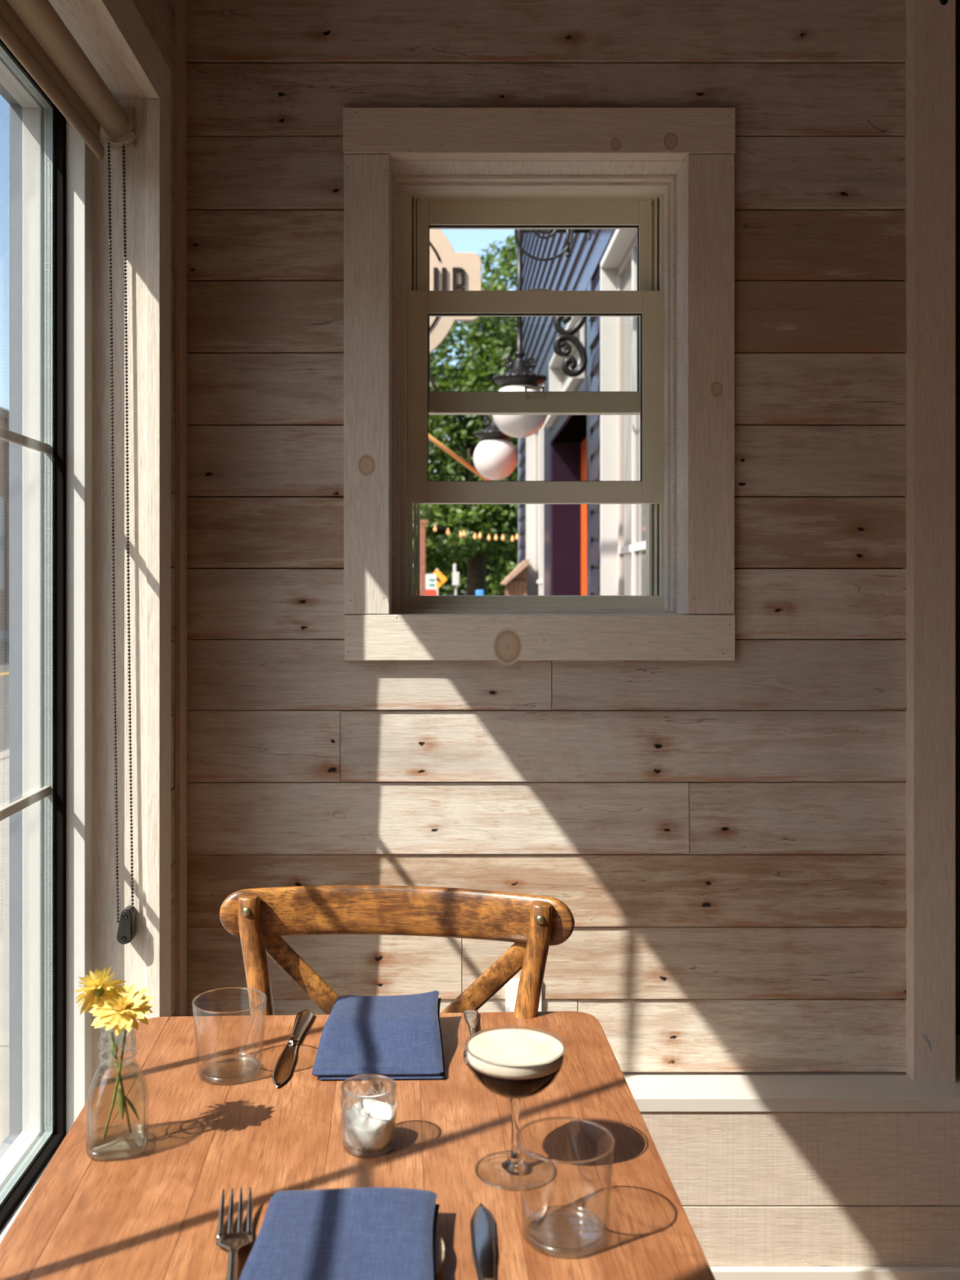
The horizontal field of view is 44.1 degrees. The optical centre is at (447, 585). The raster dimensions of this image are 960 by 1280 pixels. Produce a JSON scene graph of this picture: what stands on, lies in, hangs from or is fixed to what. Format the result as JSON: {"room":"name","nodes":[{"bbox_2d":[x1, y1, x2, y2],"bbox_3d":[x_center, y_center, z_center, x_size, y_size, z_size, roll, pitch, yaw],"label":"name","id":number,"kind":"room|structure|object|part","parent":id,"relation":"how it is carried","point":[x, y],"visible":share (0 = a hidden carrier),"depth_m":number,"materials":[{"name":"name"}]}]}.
{"room":"restaurant dining area","nodes":[
{"label":"restaurant dining area","id":0,"kind":"room"},
{"bbox_2d":[132,0,175,1016],"bbox_3d":[-0.615,-0.070,-0.440,0.200,2.780,5.520,0,0,0],"label":"wall","id":1,"kind":"structure","parent":0,"point":[158,15],"depth_m":2.21,"materials":[{"name":"brown wood"}]},
{"bbox_2d":[0,0,170,1242],"bbox_3d":[-0.623,0.059,1.168,0.251,1.964,1.914,0,0,0],"label":"window","id":2,"kind":"structure","parent":1,"relation":"in","point":[60,811],"depth_m":2.02,"materials":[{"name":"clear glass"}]},
{"bbox_3d":[-0.735,0.057,1.169,0.026,1.914,1.856,0,0,0],"label":"casing","id":3,"kind":"part","parent":2,"relation":"part of","materials":[{"name":"white wood"}]},
{"bbox_3d":[-0.706,0.057,1.169,0.032,1.834,1.776,0,0,0],"label":"frame","id":4,"kind":"part","parent":2,"relation":"part of","materials":[{"name":"white wood"}]},
{"bbox_3d":[-0.635,0.058,1.168,0.033,1.852,1.794,0,0,0],"label":"frame","id":5,"kind":"part","parent":2,"relation":"part of","materials":[{"name":"white wood"}]},
{"bbox_2d":[0,0,136,159],"bbox_3d":[-0.567,-0.776,1.181,0.060,0.104,1.759,0,0,0],"label":"roller blind","id":6,"kind":"object","parent":2,"relation":"attached to","point":[34,33],"visible":1,"depth_m":1.76,"materials":[{"name":"beige fabric"}]},
{"bbox_2d":[107,142,133,923],"bbox_3d":[-0.563,-0.097,2.036,0.046,1.356,0.005,0,0,0],"label":"chain","id":7,"kind":"object","parent":6,"relation":"hanging from","point":[108,144],"visible":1,"depth_m":2.03,"materials":[{"name":"brown metal"}]},
{"bbox_2d":[116,905,136,944],"bbox_3d":[-0.553,0.583,2.038,0.027,0.060,0.044,0,0,0],"label":"chain tensioner","id":8,"kind":"object","parent":7,"relation":"hanging from","point":[126,931],"visible":1,"depth_m":2.02,"materials":[{"name":"black plastic"}]},
{"bbox_2d":[174,0,186,1016],"bbox_3d":[-0.510,-0.256,2.264,0.011,2.408,0.057,0,0,0],"label":"trim","id":9,"kind":"structure","parent":1,"relation":"attached to","point":[180,6],"depth_m":2.23,"materials":[{"name":"beige wood"}]},
{"bbox_2d":[186,0,906,1075],"bbox_3d":[0.131,-0.070,2.457,1.701,2.780,0.326,0,0,0],"label":"wall","id":10,"kind":"structure","parent":0,"point":[723,842],"depth_m":2.30,"materials":[{"name":"brown wood"}]},
{"bbox_2d":[505,978,542,1012],"bbox_3d":[0.147,0.820,2.293,0.070,0.115,0.010,0,0,0],"label":"outlet cover","id":11,"kind":"object","parent":10,"relation":"attached to","point":[512,986],"visible":0.1,"depth_m":2.29,"materials":[{"name":"white plastic"}]},
{"bbox_2d":[342,107,735,665],"bbox_3d":[0.176,-0.384,2.439,0.756,1.074,0.322,0,0,0],"label":"window frame","id":12,"kind":"structure","parent":10,"relation":"in","point":[666,175],"depth_m":2.28,"materials":[{"name":"beige wood"}]},
{"bbox_2d":[400,191,664,608],"bbox_3d":[0.176,-0.392,2.526,0.571,0.895,0.128,0,0,0],"label":"window","id":13,"kind":"structure","parent":12,"relation":"attached to","point":[420,211],"depth_m":2.50,"materials":[{"name":"beige wood"}]},
{"bbox_3d":[0.185,-0.394,2.562,0.453,0.045,0.035,0,0,0],"label":"rail","id":14,"kind":"part","parent":13,"relation":"part of","materials":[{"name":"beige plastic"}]},
{"bbox_3d":[0.185,-0.807,2.562,0.453,0.063,0.035,0,0,0],"label":"rail","id":15,"kind":"part","parent":13,"relation":"part of","materials":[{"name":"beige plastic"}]},
{"bbox_3d":[0.184,-0.197,2.517,0.454,0.046,0.035,0,0,0],"label":"rail","id":16,"kind":"part","parent":13,"relation":"part of","materials":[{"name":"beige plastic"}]},
{"bbox_3d":[0.184,-0.599,2.517,0.454,0.047,0.035,0,0,0],"label":"rail","id":17,"kind":"part","parent":13,"relation":"part of","materials":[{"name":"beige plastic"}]},
{"bbox_2d":[901,0,955,1081],"bbox_3d":[0.930,-0.256,2.328,0.081,2.408,0.143,0,0,0],"label":"trim","id":18,"kind":"structure","parent":10,"relation":"attached to","point":[930,64],"depth_m":2.26,"materials":[{"name":"beige wood"}]},
{"bbox_2d":[640,1111,959,1266],"bbox_3d":[1.342,1.148,2.262,3.716,0.344,0.136,0,0,0],"label":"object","id":19,"kind":"structure","parent":0,"point":[753,1188],"depth_m":2.19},
{"bbox_2d":[623,1035,959,1111],"bbox_3d":[1.338,0.961,2.345,3.704,0.026,0.310,0,0,0],"label":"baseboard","id":20,"kind":"structure","parent":19,"relation":"on","point":[651,1093],"depth_m":2.21,"materials":[{"name":"white wood"}]},
{"bbox_2d":[710,1266,959,1279],"bbox_3d":[1.337,1.290,2.186,3.706,0.059,0.016,0,0,0],"label":"baseboard","id":21,"kind":"structure","parent":19,"relation":"attached to","point":[719,1273],"depth_m":2.18,"materials":[{"name":"white wood"}]},
{"bbox_2d":[955,0,959,1035],"bbox_3d":[2.091,-0.070,2.560,2.219,2.780,0.120,0,0,0],"label":"wall","id":22,"kind":"structure","parent":0,"point":[957,2],"depth_m":2.50,"materials":[{"name":"beige wood"}]},
{"bbox_3d":[1.235,1.380,-0.290,3.930,0.120,5.820,0,0,0],"label":"floor","id":23,"kind":"structure","parent":0,"visible":0},
{"bbox_2d":[0,1011,715,1279],"bbox_3d":[-0.091,0.942,1.176,0.606,0.744,0.800,0,0,-2],"label":"dining table","id":24,"kind":"object","parent":23,"relation":"on","point":[153,1214],"visible":0.62,"depth_m":1.17,"materials":[{"name":"brown wood"}]},
{"bbox_2d":[85,1025,148,1159],"bbox_3d":[-0.335,0.506,1.200,0.060,0.127,0.060,0,0,-12],"label":"bottle vase","id":25,"kind":"object","parent":24,"relation":"on","point":[104,1146],"visible":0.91,"depth_m":1.19,"materials":[{"name":"clear glass"}]},
{"bbox_2d":[73,964,132,1133],"bbox_3d":[-0.349,0.472,1.202,0.056,0.168,0.053,0,0,0],"label":"flower","id":26,"kind":"object","parent":25,"relation":"in","point":[96,983],"visible":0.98,"depth_m":1.20,"materials":[{"name":"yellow plant"}]},
{"bbox_3d":[-0.339,0.485,1.202,0.034,0.143,0.007,0,0,0],"label":"stem","id":27,"kind":"part","parent":26,"relation":"part of","materials":[{"name":"green plant"}]},
{"bbox_3d":[-0.335,0.464,1.200,0.036,0.013,0.036,0,0,3],"label":"neck moulding","id":28,"kind":"part","parent":25,"relation":"part of","materials":[{"name":"clear glass"}]},
{"bbox_2d":[88,983,154,1140],"bbox_3d":[-0.328,0.481,1.193,0.063,0.154,0.055,0,0,-29],"label":"flower","id":29,"kind":"object","parent":25,"relation":"in","point":[121,1009],"visible":1,"depth_m":1.19,"materials":[{"name":"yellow plant"}]},
{"bbox_3d":[-0.337,0.494,1.196,0.024,0.128,0.008,0,0,-9],"label":"stem","id":30,"kind":"part","parent":29,"relation":"part of","materials":[{"name":"green plant"}]},
{"bbox_2d":[191,986,266,1084],"bbox_3d":[-0.256,0.527,1.385,0.086,0.086,0.086,0,0,0],"label":"water tumbler","id":31,"kind":"object","parent":24,"relation":"on","point":[228,988],"visible":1,"depth_m":1.37,"materials":[{"name":"clear glass"}]},
{"bbox_2d":[215,1186,252,1279],"bbox_3d":[-0.177,0.561,0.969,0.031,0.014,0.242,0,0,-8],"label":"fork","id":32,"kind":"object","parent":24,"relation":"on","point":[232,1242],"visible":1,"depth_m":1.03,"materials":[{"name":"metal"}]},
{"bbox_3d":[-0.170,0.563,0.923,0.025,0.010,0.150,0,0,-8],"label":"handle","id":33,"kind":"part","parent":32,"relation":"part of","materials":[{"name":"metal"}]},
{"bbox_2d":[271,1009,313,1087],"bbox_3d":[-0.191,0.566,1.456,0.023,0.006,0.232,0,0,2],"label":"table knife","id":34,"kind":"object","parent":24,"relation":"on","point":[282,1069],"visible":1,"depth_m":1.44,"materials":[{"name":"metal"}]},
{"bbox_3d":[-0.193,0.567,1.404,0.022,0.001,0.128,0,0,2],"label":"blade","id":35,"kind":"part","parent":34,"relation":"part of","materials":[{"name":"metal"}]},
{"bbox_3d":[-0.190,0.566,1.518,0.021,0.006,0.108,0,0,2],"label":"handle","id":36,"kind":"part","parent":34,"relation":"part of","materials":[{"name":"metal"}]},
{"bbox_2d":[340,1073,396,1156],"bbox_3d":[-0.081,0.538,1.202,0.057,0.063,0.057,0,0,-11],"label":"candle holder","id":37,"kind":"object","parent":24,"relation":"on","point":[344,1082],"visible":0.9,"depth_m":1.20,"materials":[{"name":"clear glass"}]},
{"bbox_2d":[344,1098,392,1151],"bbox_3d":[-0.081,0.547,1.203,0.049,0.033,0.049,0,0,-12],"label":"candle","id":38,"kind":"object","parent":37,"relation":"in","point":[368,1122],"visible":1,"depth_m":1.19,"materials":[{"name":"white wax"}]},
{"bbox_2d":[435,1229,444,1274],"bbox_3d":[-0.082,0.563,0.990,0.158,0.014,0.158,0,0,0],"label":"plate","id":39,"kind":"object","parent":24,"relation":"on","point":[439,1244],"visible":0.13,"depth_m":0.99,"materials":[{"name":"ceramic"}]},
{"bbox_2d":[239,1186,439,1279],"bbox_3d":[-0.086,0.549,0.971,0.157,0.022,0.192,0,0,1],"label":"cloth napkin","id":40,"kind":"object","parent":39,"relation":"on","point":[365,1233],"visible":1,"depth_m":0.98,"materials":[{"name":"blue fabric"}]},
{"bbox_2d":[463,1008,478,1065],"bbox_3d":[0.031,0.561,1.477,0.024,0.013,0.205,0,0,0],"label":"fork","id":41,"kind":"object","parent":24,"relation":"on","point":[471,1015],"visible":0.46,"depth_m":1.53,"materials":[{"name":"metal"}]},
{"bbox_3d":[0.031,0.564,1.516,0.020,0.009,0.127,0,0,0],"label":"handle","id":42,"kind":"part","parent":41,"relation":"part of","materials":[{"name":"metal"}]},
{"bbox_2d":[470,1203,497,1279],"bbox_3d":[0.033,0.566,0.974,0.023,0.006,0.225,0,0,-2],"label":"table knife","id":43,"kind":"object","parent":24,"relation":"on","point":[482,1233],"visible":1,"depth_m":1.02,"materials":[{"name":"metal"}]},
{"bbox_2d":[464,1026,565,1190],"bbox_3d":[0.066,0.508,1.154,0.098,0.123,0.098,0,0,0],"label":"coupe glass","id":44,"kind":"object","parent":24,"relation":"on","point":[510,1164],"visible":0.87,"depth_m":1.15,"materials":[{"name":"clear glass"}]},
{"bbox_3d":[0.066,0.532,1.154,0.027,0.067,0.027,0,0,0],"label":"stem","id":45,"kind":"part","parent":44,"relation":"part of","materials":[{"name":"clear glass"}]},
{"bbox_2d":[466,1028,564,1098],"bbox_3d":[0.066,0.472,1.154,0.095,0.046,0.095,0,0,0],"label":"cocktail","id":46,"kind":"object","parent":44,"relation":"in","point":[507,1046],"visible":0.98,"depth_m":1.13,"materials":[{"name":"beige liquid"}]},
{"bbox_2d":[515,1116,614,1258],"bbox_3d":[0.102,0.527,1.037,0.086,0.086,0.086,0,0,0],"label":"water tumbler","id":47,"kind":"object","parent":24,"relation":"on","point":[522,1127],"visible":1,"depth_m":1.03,"materials":[{"name":"clear glass"}]},
{"bbox_3d":[-0.082,0.563,1.472,0.149,0.014,0.149,0,0,0],"label":"plate","id":48,"kind":"object","parent":24,"relation":"on","visible":0},
{"bbox_2d":[311,990,445,1079],"bbox_3d":[-0.082,0.549,1.457,0.154,0.044,0.190,0,0,-1],"label":"cloth napkin","id":49,"kind":"object","parent":48,"relation":"on","point":[395,1037],"visible":0.99,"depth_m":1.42,"materials":[{"name":"blue fabric"}]},
{"bbox_2d":[219,884,574,1018],"bbox_3d":[-0.089,0.871,1.447,0.489,0.904,0.438,0,0,5],"label":"dining chair","id":50,"kind":"object","parent":23,"relation":"on","point":[535,923],"visible":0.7,"depth_m":1.63,"materials":[{"name":"brown wood"}]},
{"bbox_3d":[-0.260,0.873,1.623,0.054,0.899,0.121,0,0,-26],"label":"post","id":51,"kind":"part","parent":50,"relation":"part of","materials":[{"name":"brown wood"}]},
{"bbox_3d":[-0.071,0.454,1.635,0.489,0.069,0.060,0,0,5],"label":"rail","id":52,"kind":"part","parent":50,"relation":"part of","materials":[{"name":"brown wood"}]},
{"bbox_3d":[0.113,0.873,1.588,0.054,0.899,0.121,0,0,37],"label":"post","id":53,"kind":"part","parent":50,"relation":"part of","materials":[{"name":"brown wood"}]},
{"label":"outside","id":54,"kind":"structure","parent":0,"visible":0},
{"bbox_3d":[2.620,1.400,9.315,6.760,0.140,13.370,0,0,0],"label":"courtyard","id":55,"kind":"object","parent":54,"visible":0},
{"bbox_2d":[420,520,428,595],"bbox_3d":[-0.246,0.329,12.000,0.091,1.982,0.070,0,0,0],"label":"wooden post","id":56,"kind":"object","parent":55,"relation":"on","point":[423,522],"visible":0.44,"depth_m":11.97,"materials":[{"name":"brown wood"}]},
{"bbox_2d":[422,518,518,541],"bbox_3d":[0.258,-0.586,12.599,0.076,0.196,1.586,0,0,40],"label":"string lights","id":57,"kind":"object","parent":56,"relation":"hanging from","point":[474,536],"visible":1,"depth_m":12.65},
{"bbox_2d":[425,573,436,595],"bbox_3d":[-0.264,0.587,15.020,0.251,1.466,0.080,0,0,0],"label":"street sign","id":58,"kind":"object","parent":55,"relation":"on","point":[430,579],"visible":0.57,"depth_m":15.00,"materials":[{"name":"white metal"}]},
{"bbox_2d":[428,434,491,480],"bbox_3d":[0.045,0.032,9.295,0.935,2.577,0.040,0,0,-41],"label":"pole","id":59,"kind":"object","parent":55,"relation":"on","point":[431,438],"visible":0.15,"depth_m":9.30,"materials":[{"name":"orange wood"}]},
{"bbox_2d":[500,559,528,595],"bbox_3d":[0.702,0.520,12.525,0.286,1.599,0.450,0,0,0],"label":"kiosk","id":60,"kind":"object","parent":55,"relation":"on","point":[516,583],"visible":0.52,"depth_m":12.39,"materials":[{"name":"brown wood"}]},
{"bbox_2d":[518,229,645,595],"bbox_3d":[2.895,-2.180,9.010,4.210,7.000,10.020,0,0,0],"label":"building","id":61,"kind":"structure","parent":55,"relation":"on","point":[570,549],"depth_m":7.17,"materials":[{"name":"purple paint"}]},
{"bbox_2d":[429,316,479,354],"bbox_3d":[0.029,-1.158,5.506,0.227,0.170,0.048,0,0,0],"label":"hanging sign","id":62,"kind":"object","parent":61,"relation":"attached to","point":[439,326],"depth_m":5.50,"materials":[{"name":"beige metal"}]},
{"bbox_2d":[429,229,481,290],"bbox_3d":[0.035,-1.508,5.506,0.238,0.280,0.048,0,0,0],"label":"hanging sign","id":63,"kind":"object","parent":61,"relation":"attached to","point":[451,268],"depth_m":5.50,"materials":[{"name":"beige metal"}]},
{"bbox_2d":[473,414,517,479],"bbox_3d":[0.517,-1.074,8.600,0.666,0.620,0.321,0,0,0],"label":"globe lamp","id":64,"kind":"object","parent":61,"relation":"attached to","point":[495,457],"visible":0.62,"depth_m":8.49,"materials":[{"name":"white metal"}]},
{"bbox_3d":[0.344,-0.925,8.600,0.321,0.321,0.321,0,0,0],"label":"globe","id":65,"kind":"part","parent":64,"relation":"part of"},
{"bbox_3d":[0.880,-0.610,11.600,0.180,2.340,2.240,0,0,0],"label":"white frame","id":66,"kind":"part","parent":61,"relation":"part of","materials":[{"name":"white wood"}]},
{"bbox_3d":[0.944,-0.615,11.600,0.032,2.270,2.200,0,0,0],"label":"sash frame","id":67,"kind":"part","parent":61,"relation":"part of","materials":[{"name":"white wood"}]},
{"bbox_3d":[0.947,-0.615,11.600,0.006,2.170,2.100,0,0,0],"label":"pane","id":68,"kind":"part","parent":61,"relation":"part of","materials":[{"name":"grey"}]},
{"bbox_2d":[492,229,591,438],"bbox_3d":[0.554,-1.512,7.000,0.593,1.276,0.333,0,0,0],"label":"globe lamp","id":69,"kind":"object","parent":61,"relation":"attached to","point":[519,376],"visible":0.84,"depth_m":6.98,"materials":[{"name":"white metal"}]},
{"bbox_3d":[0.424,-1.040,7.000,0.333,0.333,0.333,0,0,0],"label":"globe","id":70,"kind":"part","parent":69,"relation":"part of"},
{"bbox_3d":[0.629,-1.762,7.000,0.443,0.776,0.080,0,0,0],"label":"arm","id":71,"kind":"part","parent":69,"relation":"part of","materials":[{"name":"black metal"}]},
{"bbox_2d":[514,229,573,261],"bbox_3d":[0.445,-1.576,5.506,0.272,0.144,0.048,0,0,0],"label":"bracket","id":72,"kind":"object","parent":61,"relation":"attached to","point":[569,238],"depth_m":5.49,"materials":[{"name":"black metal"}]},
{"bbox_3d":[0.880,-1.575,8.650,0.180,0.530,2.340,0,0,0],"label":"white frame","id":73,"kind":"part","parent":61,"relation":"part of","materials":[{"name":"white wood"}]},
{"bbox_3d":[0.991,-0.325,10.150,0.258,3.290,0.700,0,0,0],"label":"wall panel","id":74,"kind":"part","parent":61,"relation":"part of","materials":[{"name":"purple paint"}]},
{"bbox_3d":[0.991,-1.265,8.500,0.258,0.170,2.600,0,0,0],"label":"wall panel","id":75,"kind":"part","parent":61,"relation":"part of","materials":[{"name":"paint"}]},
{"bbox_3d":[0.944,-1.580,8.650,0.032,0.460,2.300,0,0,0],"label":"sash frame","id":76,"kind":"part","parent":61,"relation":"part of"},
{"bbox_3d":[0.947,-1.580,8.650,0.006,0.360,2.200,0,0,0],"label":"pane","id":77,"kind":"part","parent":61,"relation":"part of","materials":[{"name":"grey"}]},
{"bbox_3d":[1.107,0.070,8.495,0.015,2.500,2.590,0,0,0],"label":"door","id":78,"kind":"part","parent":61,"relation":"part of","materials":[{"name":"orange wood"}]},
{"bbox_3d":[0.991,-1.580,7.350,0.258,0.460,0.300,0,0,0],"label":"wall panel","id":79,"kind":"part","parent":61,"relation":"part of","materials":[{"name":"purple paint"}]},
{"bbox_3d":[0.991,-0.325,6.850,0.258,3.290,0.700,0,0,0],"label":"wall panel","id":80,"kind":"part","parent":61,"relation":"part of","materials":[{"name":"purple paint"}]},
{"bbox_3d":[0.880,-0.610,5.625,0.180,2.340,1.790,0,0,0],"label":"white frame","id":81,"kind":"part","parent":61,"relation":"part of","materials":[{"name":"white wood"}]},
{"bbox_3d":[0.944,-0.615,5.625,0.032,2.270,1.750,0,0,0],"label":"sash frame","id":82,"kind":"part","parent":61,"relation":"part of","materials":[{"name":"white wood"}]},
{"bbox_3d":[0.947,-0.615,5.625,0.006,2.170,1.650,0,0,0],"label":"pane","id":83,"kind":"part","parent":61,"relation":"part of","materials":[{"name":"grey"}]},
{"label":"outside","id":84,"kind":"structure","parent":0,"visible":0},
{"bbox_2d":[0,629,8,643],"bbox_3d":[-12.000,1.390,15.000,2.000,0.180,90.000,0,0,0],"label":"kerb","id":85,"kind":"object","parent":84,"point":[4,634],"depth_m":30.34,"materials":[{"name":"concrete"}]},
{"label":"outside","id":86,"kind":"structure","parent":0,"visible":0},
{"bbox_3d":[0.000,1.610,25.000,120.000,0.260,130.000,0,0,0],"label":"ground","id":87,"kind":"structure","parent":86,"visible":0},
{"bbox_2d":[0,749,8,760],"bbox_3d":[-3.475,1.400,15.000,0.150,0.160,90.000,0,0,0],"label":"kerb","id":88,"kind":"object","parent":87,"relation":"on","point":[4,754],"depth_m":9.24,"materials":[{"name":"grey concrete"}]},
{"bbox_2d":[0,406,8,630],"bbox_3d":[-17.475,-1.905,20.500,9.250,6.450,69.200,0,0,0],"label":"brick building","id":89,"kind":"structure","parent":87,"relation":"on","point":[4,413],"depth_m":34.70,"materials":[{"name":"grey"}]},
{"bbox_3d":[-17.475,-5.005,20.500,9.250,0.250,69.200,0,0,0],"label":"cornice","id":90,"kind":"part","parent":89,"relation":"part of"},
{"bbox_2d":[432,568,447,595],"bbox_3d":[-0.156,0.540,17.013,0.294,1.559,0.073,0,0,0],"label":"warning sign","id":91,"kind":"object","parent":87,"relation":"on","point":[441,579],"visible":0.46,"depth_m":17.00,"materials":[{"name":"yellow metal"}]},
{"bbox_2d":[452,564,459,595],"bbox_3d":[0.108,0.513,16.100,0.095,1.614,0.200,0,0,0],"label":"parking meter","id":92,"kind":"object","parent":87,"relation":"on","point":[455,575],"visible":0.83,"depth_m":16.00,"materials":[{"name":"white metal"}]},
{"bbox_2d":[412,522,515,595],"bbox_3d":[-0.627,-0.707,34.012,9.312,4.079,4.684,0,0,-4],"label":"bush","id":93,"kind":"object","parent":87,"relation":"on","point":[461,565],"visible":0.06,"depth_m":32.66,"materials":[{"name":"green plant"}]},
{"bbox_2d":[412,234,518,595],"bbox_3d":[0.604,-2.265,20.067,4.404,7.182,4.237,0,0,37],"label":"leafy tree","id":94,"kind":"object","parent":87,"relation":"on","point":[492,346],"visible":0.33,"depth_m":19.41,"materials":[{"name":"green plant"}]},
{"bbox_2d":[435,316,518,559],"bbox_3d":[2.776,-2.507,25.968,6.424,7.674,5.509,0,0,0],"label":"leafy tree","id":95,"kind":"object","parent":87,"relation":"on","point":[497,557],"visible":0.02,"depth_m":25.93,"materials":[{"name":"green plant"}]},
{"bbox_2d":[475,590,484,595],"bbox_3d":[0.432,0.690,16.150,0.104,1.260,0.300,0,0,0],"label":"mailbox","id":96,"kind":"object","parent":87,"relation":"on","point":[477,592],"visible":0.23,"depth_m":16.00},
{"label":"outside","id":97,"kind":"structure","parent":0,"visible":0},
{"bbox_2d":[0,642,8,751],"bbox_3d":[-7.275,1.450,15.000,7.450,0.060,90.000,0,0,0],"label":"road","id":98,"kind":"structure","parent":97,"point":[4,647],"depth_m":15.02,"materials":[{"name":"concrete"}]},
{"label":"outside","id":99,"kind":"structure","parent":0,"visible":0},
{"bbox_2d":[0,757,8,1145],"bbox_3d":[-2.080,1.395,10.000,2.640,0.150,40.000,0,0,0],"label":"sidewalk","id":100,"kind":"structure","parent":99,"point":[4,764],"depth_m":4.22,"materials":[{"name":"concrete"}]}
]}

